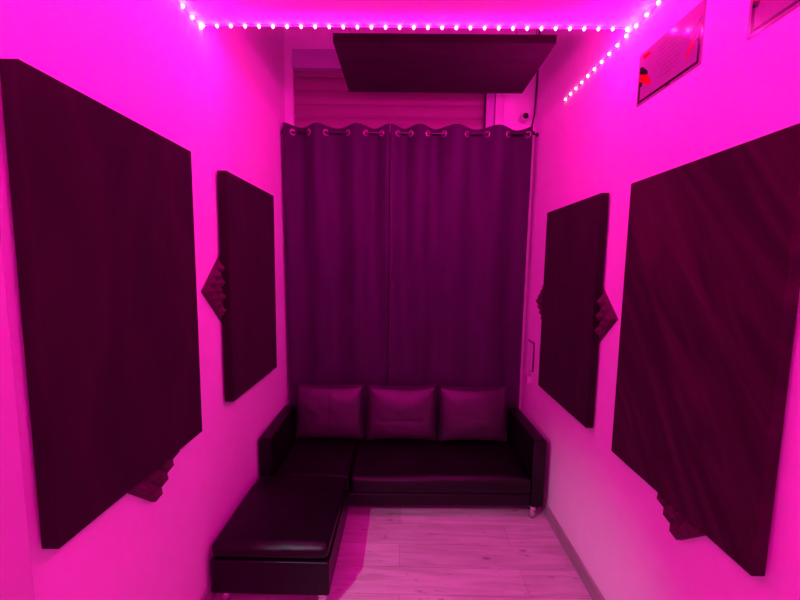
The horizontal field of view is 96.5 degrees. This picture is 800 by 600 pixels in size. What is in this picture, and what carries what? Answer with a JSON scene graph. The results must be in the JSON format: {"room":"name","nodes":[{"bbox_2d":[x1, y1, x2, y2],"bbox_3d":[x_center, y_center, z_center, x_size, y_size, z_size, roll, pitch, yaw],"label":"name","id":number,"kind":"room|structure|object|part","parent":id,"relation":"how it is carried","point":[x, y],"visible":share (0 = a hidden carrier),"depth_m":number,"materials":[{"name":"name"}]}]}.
{"room":"studio","nodes":[
{"label":"studio","id":0,"kind":"room"},
{"bbox_2d":[0,0,289,599],"bbox_3d":[-0.969,-0.389,1.023,0.120,3.850,4.090,1,6,1],"label":"wall","id":1,"kind":"structure","parent":0,"point":[218,94],"depth_m":1.47,"materials":[{"name":"paint"}]},
{"bbox_2d":[0,230,33,599],"bbox_3d":[-0.919,0.543,0.325,0.022,2.130,1.082,1,6,1],"label":"trim","id":2,"kind":"structure","parent":1,"relation":"attached to","point":[16,580],"depth_m":0.82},
{"bbox_2d":[0,58,201,548],"bbox_3d":[-0.883,0.017,1.177,0.059,1.181,0.653,1,6,1],"label":"acoustic panel","id":3,"kind":"object","parent":1,"relation":"attached to","point":[102,201],"visible":1,"depth_m":1.01,"materials":[{"name":"fabric"}]},
{"bbox_2d":[128,451,178,501],"bbox_3d":[-0.898,0.640,1.312,0.048,0.219,0.420,1,6,1],"label":"tile","id":4,"kind":"structure","parent":1,"relation":"attached to","point":[150,488],"depth_m":1.30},
{"bbox_2d":[176,0,202,30],"bbox_3d":[-0.899,-1.093,0.343,0.012,0.012,2.548,1,6,1],"label":"light strip","id":5,"kind":"object","parent":1,"relation":"attached to","point":[180,4],"visible":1,"depth_m":1.51,"materials":[{"name":"white plastic"}]},
{"bbox_2d":[201,584,216,599],"bbox_3d":[-0.921,1.411,1.976,0.013,0.085,2.038,1,6,1],"label":"baseboard","id":6,"kind":"structure","parent":1,"relation":"attached to","point":[208,595],"depth_m":1.72,"materials":[{"name":"grey wood"}]},
{"bbox_2d":[201,253,226,322],"bbox_3d":[-0.884,-0.049,1.735,0.048,0.420,0.214,1,6,1],"label":"tile","id":7,"kind":"structure","parent":1,"relation":"attached to","point":[211,290],"depth_m":1.72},
{"bbox_2d":[217,170,276,401],"bbox_3d":[-0.872,-0.082,2.101,0.059,1.160,0.634,1,6,1],"label":"acoustic panel","id":8,"kind":"object","parent":1,"relation":"attached to","point":[246,211],"visible":0.99,"depth_m":1.97,"materials":[{"name":"fabric"}]},
{"bbox_2d":[213,505,591,599],"bbox_3d":[0.014,1.588,1.143,2.145,0.080,4.210,1,6,1],"label":"floor","id":9,"kind":"structure","parent":0,"point":[387,552],"depth_m":2.03,"materials":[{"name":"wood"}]},
{"bbox_2d":[210,475,347,599],"bbox_3d":[-0.616,1.286,1.981,0.566,0.342,0.590,1,6,1],"label":"ottoman","id":10,"kind":"object","parent":9,"relation":"on","point":[284,537],"visible":1,"depth_m":1.73,"materials":[{"name":"black leather"}]},
{"bbox_3d":[-0.855,1.436,1.756,0.053,0.079,0.053,1,6,1],"label":"leg","id":11,"kind":"part","parent":10,"relation":"part of","materials":[{"name":"silver metal"}]},
{"bbox_3d":[-0.615,1.159,1.969,0.562,0.089,0.590,1,6,1],"label":"lid","id":12,"kind":"part","parent":10,"relation":"part of","materials":[{"name":"black leather"}]},
{"bbox_3d":[-0.376,1.445,1.736,0.053,0.079,0.053,1,6,1],"label":"leg","id":13,"kind":"part","parent":10,"relation":"part of","materials":[{"name":"silver metal"}]},
{"bbox_2d":[258,405,546,518],"bbox_3d":[0.016,1.136,2.568,1.846,0.545,0.560,1,6,-1],"label":"sofa","id":14,"kind":"object","parent":9,"relation":"on","point":[511,472],"visible":0.88,"depth_m":2.37,"materials":[{"name":"black leather"}]},
{"bbox_3d":[-0.864,1.081,2.561,0.085,0.458,0.545,1,6,-1],"label":"arm","id":15,"kind":"part","parent":14,"relation":"part of","materials":[{"name":"black leather"}]},
{"bbox_2d":[276,437,357,490],"bbox_3d":[-0.575,1.160,2.558,0.493,0.130,0.545,1,6,-1],"label":"seat cushion","id":16,"kind":"object","parent":14,"relation":"on","point":[333,457],"depth_m":2.50,"materials":[{"name":"black leather"}]},
{"bbox_2d":[296,383,363,438],"bbox_3d":[-0.538,0.858,2.752,0.521,0.418,0.166,1,6,-1],"label":"cushion","id":17,"kind":"object","parent":14,"relation":"on","point":[333,411],"visible":1,"depth_m":2.70,"materials":[{"name":"black leather"}]},
{"bbox_2d":[366,385,436,439],"bbox_3d":[0.012,0.866,2.751,0.542,0.418,0.164,1,6,-1],"label":"cushion","id":18,"kind":"object","parent":14,"relation":"on","point":[394,412],"visible":1,"depth_m":2.69,"materials":[{"name":"black leather"}]},
{"bbox_2d":[351,438,530,493],"bbox_3d":[0.265,1.171,2.567,1.179,0.132,0.546,1,6,-1],"label":"seat cushion","id":19,"kind":"object","parent":14,"relation":"on","point":[378,466],"depth_m":2.40,"materials":[{"name":"black leather"}]},
{"bbox_2d":[438,386,506,441],"bbox_3d":[0.560,0.875,2.745,0.530,0.418,0.169,1,6,-1],"label":"cushion","id":20,"kind":"object","parent":14,"relation":"on","point":[466,413],"visible":1,"depth_m":2.69,"materials":[{"name":"black leather"}]},
{"bbox_3d":[0.896,1.104,2.581,0.085,0.458,0.545,1,6,-1],"label":"arm","id":21,"kind":"part","parent":14,"relation":"part of","materials":[{"name":"black leather"}]},
{"bbox_3d":[0.876,1.396,2.370,0.053,0.091,0.053,1,6,-1],"label":"leg","id":22,"kind":"part","parent":14,"relation":"part of","materials":[{"name":"silver metal"}]},
{"bbox_2d":[284,26,538,410],"bbox_3d":[0.064,-0.558,2.924,1.905,3.850,0.250,1,6,1],"label":"wall","id":23,"kind":"structure","parent":0,"point":[294,37],"depth_m":2.68,"materials":[{"name":"paint"}]},
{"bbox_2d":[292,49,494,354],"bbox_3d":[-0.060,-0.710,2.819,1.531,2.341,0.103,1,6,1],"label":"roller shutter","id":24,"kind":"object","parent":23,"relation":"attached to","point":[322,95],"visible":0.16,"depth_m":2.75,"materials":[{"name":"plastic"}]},
{"bbox_3d":[0.670,-0.630,2.822,0.061,2.190,0.097,1,6,1],"label":"guide rail","id":25,"kind":"part","parent":24,"relation":"part of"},
{"bbox_2d":[281,128,538,136],"bbox_3d":[0.070,-1.253,2.671,1.893,0.076,0.121,1,6,1],"label":"curtain rod","id":26,"kind":"object","parent":23,"relation":"attached to","point":[528,133],"visible":0.66,"depth_m":2.62,"materials":[{"name":"metal"}]},
{"bbox_2d":[282,122,389,441],"bbox_3d":[-0.482,-0.010,2.763,0.781,2.574,0.096,1,6,1],"label":"curtain","id":27,"kind":"object","parent":26,"relation":"hanging from","point":[336,185],"visible":0.86,"depth_m":2.73,"materials":[{"name":"fabric"}]},
{"bbox_3d":[0.070,-1.229,2.629,1.859,0.017,0.013,1,6,1],"label":"rod","id":28,"kind":"part","parent":26,"relation":"part of","materials":[{"name":"metal"}]},
{"bbox_2d":[388,124,532,438],"bbox_3d":[0.436,0.004,2.754,1.050,2.576,0.096,1,6,1],"label":"curtain","id":29,"kind":"object","parent":26,"relation":"hanging from","point":[459,202],"visible":0.88,"depth_m":2.73,"materials":[{"name":"fabric"}]},
{"bbox_2d":[494,93,503,124],"bbox_3d":[-0.025,-0.720,2.899,1.598,2.335,0.252,1,6,1],"label":"window","id":30,"kind":"structure","parent":23,"relation":"in","point":[499,97],"depth_m":2.69,"materials":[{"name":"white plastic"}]},
{"bbox_2d":[503,93,516,136],"bbox_3d":[0.820,-0.720,2.767,0.095,2.385,0.016,1,6,1],"label":"trim","id":31,"kind":"structure","parent":23,"relation":"attached to","point":[510,99],"depth_m":2.69,"materials":[{"name":"paint"}]},
{"bbox_2d":[516,112,528,123],"bbox_3d":[0.915,-1.346,2.677,0.113,0.126,0.072,1,6,1],"label":"security camera","id":32,"kind":"object","parent":23,"relation":"attached to","point":[523,118],"visible":0.98,"depth_m":2.67,"materials":[{"name":"white plastic"}]},
{"bbox_2d":[531,29,539,125],"bbox_3d":[1.013,-1.843,2.650,0.039,1.111,0.014,1,6,1],"label":"hanging cord","id":33,"kind":"object","parent":23,"relation":"attached to","point":[539,29],"visible":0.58,"depth_m":2.68,"materials":[{"name":"plastic"}]},
{"bbox_2d":[180,0,655,27],"bbox_3d":[0.047,-1.136,0.242,1.905,0.100,2.700,1,6,1],"label":"ceiling","id":34,"kind":"structure","parent":0,"point":[495,13],"depth_m":1.50,"materials":[{"name":"paint"}]},
{"bbox_2d":[200,24,629,30],"bbox_3d":[0.061,-1.208,1.585,1.921,0.012,0.012,1,6,1],"label":"light strip","id":35,"kind":"object","parent":34,"relation":"attached to","point":[202,25],"visible":1,"depth_m":1.58,"materials":[{"name":"white plastic"}]},
{"bbox_2d":[521,0,799,599],"bbox_3d":[1.055,-0.358,1.004,0.120,3.850,4.090,1,6,1],"label":"wall","id":36,"kind":"structure","parent":0,"point":[595,141],"depth_m":1.55,"materials":[{"name":"paint"}]},
{"bbox_2d":[526,340,534,371],"bbox_3d":[0.990,0.422,2.714,0.020,0.222,0.124,1,6,1],"label":"wall box","id":37,"kind":"object","parent":36,"relation":"attached to","point":[530,345],"visible":1,"depth_m":2.68,"materials":[{"name":"plastic"}]},
{"bbox_2d":[526,370,530,384],"bbox_3d":[0.982,0.596,2.735,0.030,0.131,0.051,1,6,1],"label":"plug","id":38,"kind":"object","parent":37,"relation":"attached to","point":[528,377],"visible":0.98,"depth_m":2.71,"materials":[{"name":"white plastic"}]},
{"bbox_2d":[536,286,542,318],"bbox_3d":[0.979,0.014,2.443,0.048,0.420,0.228,1,6,1],"label":"tile","id":39,"kind":"structure","parent":36,"relation":"attached to","point":[539,300],"depth_m":2.46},
{"bbox_2d":[540,499,604,599],"bbox_3d":[0.960,1.526,1.061,0.013,0.085,3.840,1,6,1],"label":"baseboard","id":40,"kind":"structure","parent":36,"relation":"attached to","point":[584,575],"depth_m":2.00,"materials":[{"name":"grey wood"}]},
{"bbox_2d":[538,193,608,427],"bbox_3d":[0.973,0.038,2.072,0.049,1.163,0.649,1,6,1],"label":"acoustic panel","id":41,"kind":"object","parent":36,"relation":"attached to","point":[575,246],"visible":0.98,"depth_m":1.95,"materials":[{"name":"fabric"}]},
{"bbox_2d":[595,287,617,342],"bbox_3d":[0.971,0.079,1.723,0.048,0.376,0.192,1,6,1],"label":"tile","id":42,"kind":"structure","parent":36,"relation":"attached to","point":[607,317],"depth_m":1.69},
{"bbox_2d":[564,0,662,100],"bbox_3d":[0.996,-1.083,0.590,0.012,0.022,3.256,1,6,1],"label":"light strip","id":43,"kind":"object","parent":36,"relation":"attached to","point":[660,1],"visible":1,"depth_m":1.65,"materials":[{"name":"white plastic"}]},
{"bbox_2d":[636,0,706,107],"bbox_3d":[1.005,-0.905,1.344,0.003,0.206,0.330,1,6,1],"label":"sign","id":44,"kind":"object","parent":36,"relation":"attached to","point":[678,51],"visible":1,"depth_m":1.31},
{"bbox_2d":[657,492,705,539],"bbox_3d":[0.957,0.738,1.231,0.048,0.192,0.376,1,6,1],"label":"tile","id":45,"kind":"structure","parent":36,"relation":"attached to","point":[681,528],"depth_m":1.22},
{"bbox_2d":[611,123,799,575],"bbox_3d":[0.963,0.126,1.211,0.049,1.158,0.645,1,6,1],"label":"acoustic panel","id":46,"kind":"object","parent":36,"relation":"attached to","point":[711,288],"visible":1,"depth_m":1.06,"materials":[{"name":"fabric"}]},
{"bbox_2d":[747,0,799,39],"bbox_3d":[0.999,-0.836,0.855,0.003,0.206,0.330,1,6,1],"label":"sign","id":47,"kind":"object","parent":36,"relation":"attached to","point":[762,13],"visible":1,"depth_m":0.97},
{"bbox_3d":[0.071,-2.333,0.764,2.145,0.100,4.210,1,6,1],"label":"ceiling","id":48,"kind":"structure","parent":0,"visible":0},
{"bbox_2d":[333,28,556,92],"bbox_3d":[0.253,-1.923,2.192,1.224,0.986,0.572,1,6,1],"label":"ceiling panel","id":49,"kind":"object","parent":48,"relation":"hanging from","point":[369,62],"visible":0.99,"depth_m":2.13,"materials":[{"name":"fabric"}]}
]}

